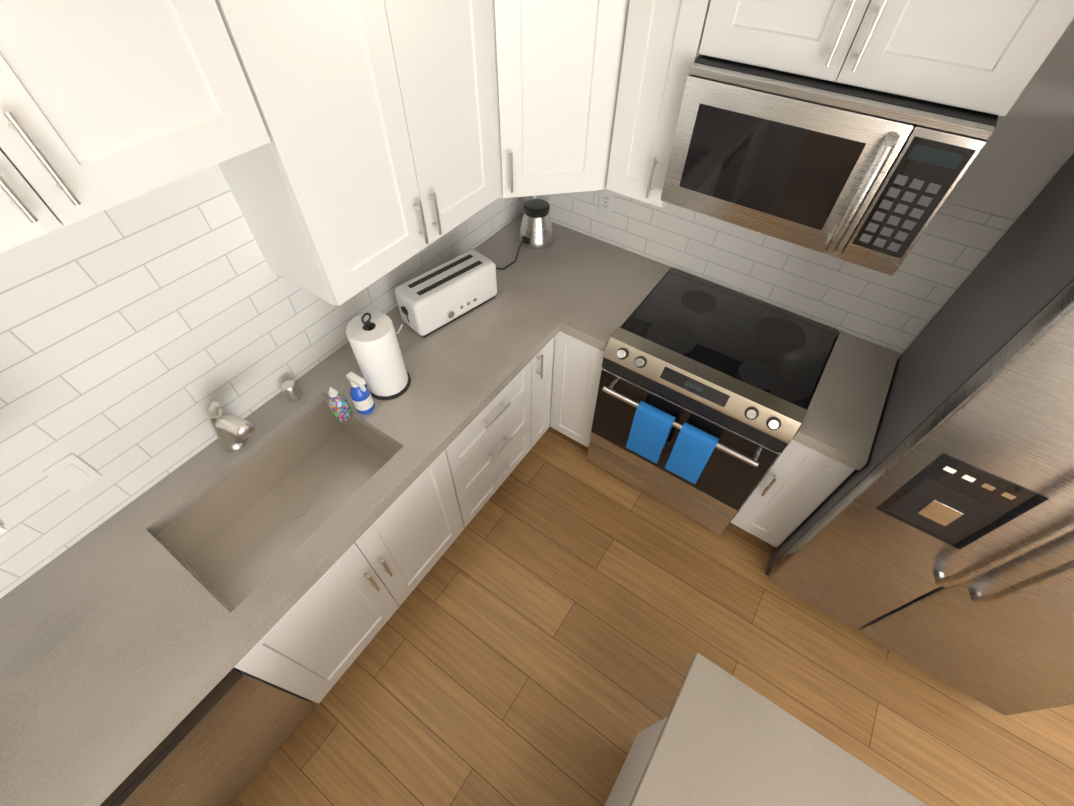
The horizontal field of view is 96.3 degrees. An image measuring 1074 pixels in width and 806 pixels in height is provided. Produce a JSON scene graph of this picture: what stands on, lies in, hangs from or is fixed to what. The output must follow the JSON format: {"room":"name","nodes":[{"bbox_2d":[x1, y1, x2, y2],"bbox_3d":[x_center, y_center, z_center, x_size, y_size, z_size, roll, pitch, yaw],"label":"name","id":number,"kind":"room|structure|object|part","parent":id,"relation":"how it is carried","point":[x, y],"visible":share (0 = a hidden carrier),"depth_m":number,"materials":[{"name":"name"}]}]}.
{"room":"kitchen","nodes":[
{"label":"kitchen","id":0,"kind":"room"},
{"bbox_2d":[232,427,1073,805],"bbox_3d":[0.692,2.970,0.522,6.750,0.080,6.950,28,56,20],"label":"floor","id":1,"kind":"structure","parent":0,"point":[564,613],"depth_m":1.97,"materials":[{"name":"brown wood"}]},
{"bbox_2d":[100,668,315,805],"bbox_3d":[-1.241,1.006,1.504,0.606,0.824,0.630,28,56,20],"label":"dishwasher","id":2,"kind":"object","parent":1,"relation":"on","point":[226,738],"visible":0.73,"depth_m":1.38,"materials":[{"name":"silver metal"}]},
{"bbox_2d":[234,450,463,703],"bbox_3d":[-0.813,0.537,1.890,0.642,0.826,0.850,28,56,20],"label":"base cabinet","id":3,"kind":"object","parent":1,"relation":"on","point":[317,638],"visible":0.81,"depth_m":1.70,"materials":[{"name":"white wood"}]},
{"bbox_2d":[445,361,530,527],"bbox_3d":[-0.418,0.092,2.258,0.642,0.826,0.541,28,56,20],"label":"drawers","id":4,"kind":"object","parent":1,"relation":"on","point":[487,449],"visible":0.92,"depth_m":2.09,"materials":[{"name":"white wood"}]},
{"bbox_2d":[531,331,603,447],"bbox_3d":[0.053,-0.290,2.575,0.857,0.826,0.805,28,56,20],"label":"base cabinet","id":5,"kind":"object","parent":1,"relation":"on","point":[542,363],"depth_m":2.28,"materials":[{"name":"white wood"}]},
{"bbox_2d":[0,213,671,805],"bbox_3d":[-0.658,0.245,1.565,0.852,0.049,3.352,28,56,20],"label":"countertop","id":6,"kind":"structure","parent":5,"relation":"on","point":[128,639],"depth_m":1.35,"materials":[{"name":"stone"}]},
{"bbox_2d":[206,401,254,451],"bbox_3d":[-0.946,0.075,1.495,0.221,0.265,0.071,21,54,15],"label":"faucet","id":7,"kind":"object","parent":6,"relation":"on","point":[232,433],"visible":1,"depth_m":1.45,"materials":[{"name":"silver metal"}]},
{"bbox_2d":[156,401,399,610],"bbox_3d":[-0.803,0.352,1.637,0.439,0.200,0.674,28,56,20],"label":"sink basin","id":8,"kind":"object","parent":6,"relation":"in","point":[235,540],"visible":0.62,"depth_m":1.71,"materials":[{"name":"beige"}]},
{"bbox_2d":[281,380,301,400],"bbox_3d":[-0.879,-0.045,1.723,0.049,0.064,0.050,28,56,20],"label":"soap dispenser","id":9,"kind":"object","parent":6,"relation":"on","point":[291,390],"visible":1,"depth_m":1.70,"materials":[{"name":"silver metal"}]},
{"bbox_2d":[327,387,352,422],"bbox_3d":[-0.677,-0.002,1.633,0.067,0.154,0.068,28,56,20],"label":"soap bottle","id":10,"kind":"object","parent":6,"relation":"on","point":[339,408],"visible":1,"depth_m":1.62,"materials":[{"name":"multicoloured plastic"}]},
{"bbox_2d":[346,372,374,414],"bbox_3d":[-0.604,-0.034,1.649,0.078,0.172,0.065,28,56,20],"label":"bottle","id":11,"kind":"object","parent":6,"relation":"on","point":[362,398],"visible":1,"depth_m":1.63,"materials":[{"name":"blue plastic"}]},
{"bbox_2d":[346,312,410,399],"bbox_3d":[-0.551,-0.179,1.663,0.164,0.334,0.164,28,56,20],"label":"paper towel","id":12,"kind":"object","parent":6,"relation":"on","point":[372,339],"visible":0.96,"depth_m":1.61,"materials":[{"name":"paper"},{"name":"black plastic"}]},
{"bbox_2d":[395,250,496,337],"bbox_3d":[-0.365,-0.452,1.986,0.422,0.181,0.167,-36,60,-26],"label":"toaster","id":13,"kind":"object","parent":6,"relation":"on","point":[437,298],"visible":0.98,"depth_m":1.92,"materials":[{"name":"white plastic"}]},
{"bbox_2d":[496,242,521,269],"bbox_3d":[-0.124,-0.697,2.296,0.075,0.014,0.252,28,56,20],"label":"cord","id":14,"kind":"object","parent":6,"relation":"on","point":[512,262],"visible":0.85,"depth_m":2.28,"materials":[{"name":"black plastic"}]},
{"bbox_2d":[518,194,553,248],"bbox_3d":[-0.012,-0.931,2.252,0.180,0.380,0.216,28,56,20],"label":"blender","id":15,"kind":"object","parent":6,"relation":"on","point":[536,231],"visible":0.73,"depth_m":2.30,"materials":[{"name":"silver metal"}]},
{"bbox_3d":[0.182,-0.048,2.316,0.242,0.716,0.019,28,56,20],"label":"corner base cabinet door","id":16,"kind":"part","parent":5,"relation":"part of","materials":[{"name":"white wood"}]},
{"bbox_2d":[605,717,666,805],"bbox_3d":[-0.236,2.171,0.565,0.693,0.838,3.163,28,56,20],"label":"kitchen island","id":17,"kind":"object","parent":1,"relation":"on","point":[623,790],"visible":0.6,"depth_m":1.47,"materials":[{"name":"white wood"}]},
{"bbox_2d":[629,653,927,805],"bbox_3d":[-0.104,1.934,0.194,1.028,0.037,3.323,28,56,20],"label":"island countertop","id":18,"kind":"structure","parent":17,"relation":"on","point":[725,738],"depth_m":1.09,"materials":[{"name":"stone"}]},
{"bbox_2d":[587,268,838,534],"bbox_3d":[0.742,0.022,2.275,0.757,0.876,0.712,28,56,20],"label":"range","id":19,"kind":"object","parent":1,"relation":"on","point":[736,373],"visible":0.98,"depth_m":1.96,"materials":[{"name":"silver metal"}]},
{"bbox_2d":[626,401,675,462],"bbox_3d":[0.476,0.123,2.028,0.150,0.295,0.050,28,56,20],"label":"towel","id":20,"kind":"object","parent":19,"relation":"hanging from","point":[651,427],"depth_m":1.99,"materials":[{"name":"blue fabric"}]},
{"bbox_2d":[665,422,718,483],"bbox_3d":[0.628,0.205,1.964,0.140,0.295,0.050,28,56,20],"label":"towel","id":21,"kind":"object","parent":19,"relation":"hanging from","point":[692,449],"depth_m":1.92,"materials":[{"name":"blue fabric"}]},
{"bbox_2d":[730,440,854,547],"bbox_3d":[1.176,0.240,2.163,0.223,0.826,0.642,28,56,20],"label":"base cabinet","id":22,"kind":"object","parent":1,"relation":"on","point":[798,484],"visible":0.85,"depth_m":1.93,"materials":[{"name":"white wood"}]},
{"bbox_2d":[792,331,898,470],"bbox_3d":[1.181,-0.036,1.822,0.225,0.049,0.632,28,56,20],"label":"countertop","id":23,"kind":"structure","parent":22,"relation":"on","point":[844,409],"depth_m":1.77,"materials":[{"name":"stone"}]},
{"bbox_2d":[765,153,1073,715],"bbox_3d":[1.584,0.274,1.535,0.902,1.767,0.828,28,56,20],"label":"refrigerator","id":24,"kind":"object","parent":1,"relation":"on","point":[934,535],"visible":1,"depth_m":1.40,"materials":[{"name":"silver metal"}]},
{"bbox_2d":[525,19,1073,359],"bbox_3d":[2.648,0.163,1.208,6.500,2.440,0.127,28,56,20],"label":"wall","id":25,"kind":"structure","parent":0,"point":[898,310],"depth_m":1.84,"materials":[{"name":"tile"}]},
{"bbox_2d":[489,0,629,197],"bbox_3d":[0.026,-1.296,1.550,0.632,1.076,0.632,28,56,20],"label":"upper cabinet","id":26,"kind":"object","parent":25,"relation":"attached to","point":[617,72],"depth_m":1.56,"materials":[{"name":"white wood"}]},
{"bbox_3d":[0.068,-1.120,1.406,0.380,1.062,0.052,-8,51,-7],"label":"corner door wall cabinet","id":27,"kind":"part","parent":26,"relation":"part of","materials":[{"name":"white wood"}]},
{"bbox_2d":[598,189,613,214],"bbox_3d":[0.322,-0.940,2.248,0.072,0.116,0.006,28,56,20],"label":"electrical outlet","id":28,"kind":"object","parent":25,"relation":"attached to","point":[606,198],"visible":0.9,"depth_m":2.25,"materials":[{"name":"white plastic"}]},
{"bbox_2d":[606,0,710,207],"bbox_3d":[0.450,-1.197,1.476,0.237,1.076,0.358,28,56,20],"label":"upper cabinet","id":29,"kind":"object","parent":25,"relation":"attached to","point":[662,44],"visible":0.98,"depth_m":1.53,"materials":[{"name":"white wood"}]},
{"bbox_2d":[699,0,1073,115],"bbox_3d":[0.871,-1.121,1.114,0.768,0.599,0.358,28,56,20],"label":"upper cabinet","id":30,"kind":"object","parent":25,"relation":"attached to","point":[987,56],"visible":1,"depth_m":1.16,"materials":[{"name":"white wood"}]},
{"bbox_2d":[661,55,997,275],"bbox_3d":[0.831,-0.768,1.478,0.753,0.403,0.470,28,56,20],"label":"microwave","id":31,"kind":"object","parent":30,"relation":"attached to","point":[867,178],"visible":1,"depth_m":1.34,"materials":[{"name":"silver metal"}]},
{"bbox_3d":[-1.072,-0.196,1.442,0.120,2.440,3.650,28,56,20],"label":"wall","id":32,"kind":"structure","parent":0,"visible":0},
{"bbox_2d":[0,518,6,535],"bbox_3d":[-1.337,0.050,0.436,0.358,1.076,0.613,28,56,20],"label":"upper cabinet","id":33,"kind":"object","parent":32,"relation":"attached to","point":[3,526],"visible":1,"depth_m":0.95,"materials":[{"name":"white wood"}]},
{"bbox_2d":[0,0,270,252],"bbox_3d":[-0.924,-0.556,0.640,0.358,0.619,0.829,28,56,20],"label":"upper cabinet","id":34,"kind":"object","parent":32,"relation":"attached to","point":[106,104],"visible":1,"depth_m":0.81,"materials":[{"name":"white wood"}]},
{"bbox_2d":[0,164,524,598],"bbox_3d":[-1.008,-0.250,1.341,0.006,0.934,3.354,28,56,20],"label":"backsplash","id":35,"kind":"structure","parent":32,"relation":"attached to","point":[140,334],"depth_m":1.31,"materials":[{"name":"tile"}]},
{"bbox_2d":[43,453,101,493],"bbox_3d":[-1.254,0.192,1.303,0.007,0.116,0.072,28,56,20],"label":"outlet","id":36,"kind":"object","parent":35,"relation":"attached to","point":[73,473],"visible":1,"depth_m":1.30,"materials":[{"name":"white plastic"}]},
{"bbox_2d":[215,0,498,305],"bbox_3d":[-0.473,-0.924,1.239,0.358,1.076,0.769,28,56,20],"label":"upper cabinet","id":37,"kind":"object","parent":32,"relation":"attached to","point":[373,160],"visible":1,"depth_m":1.26,"materials":[{"name":"white wood"}]}
]}

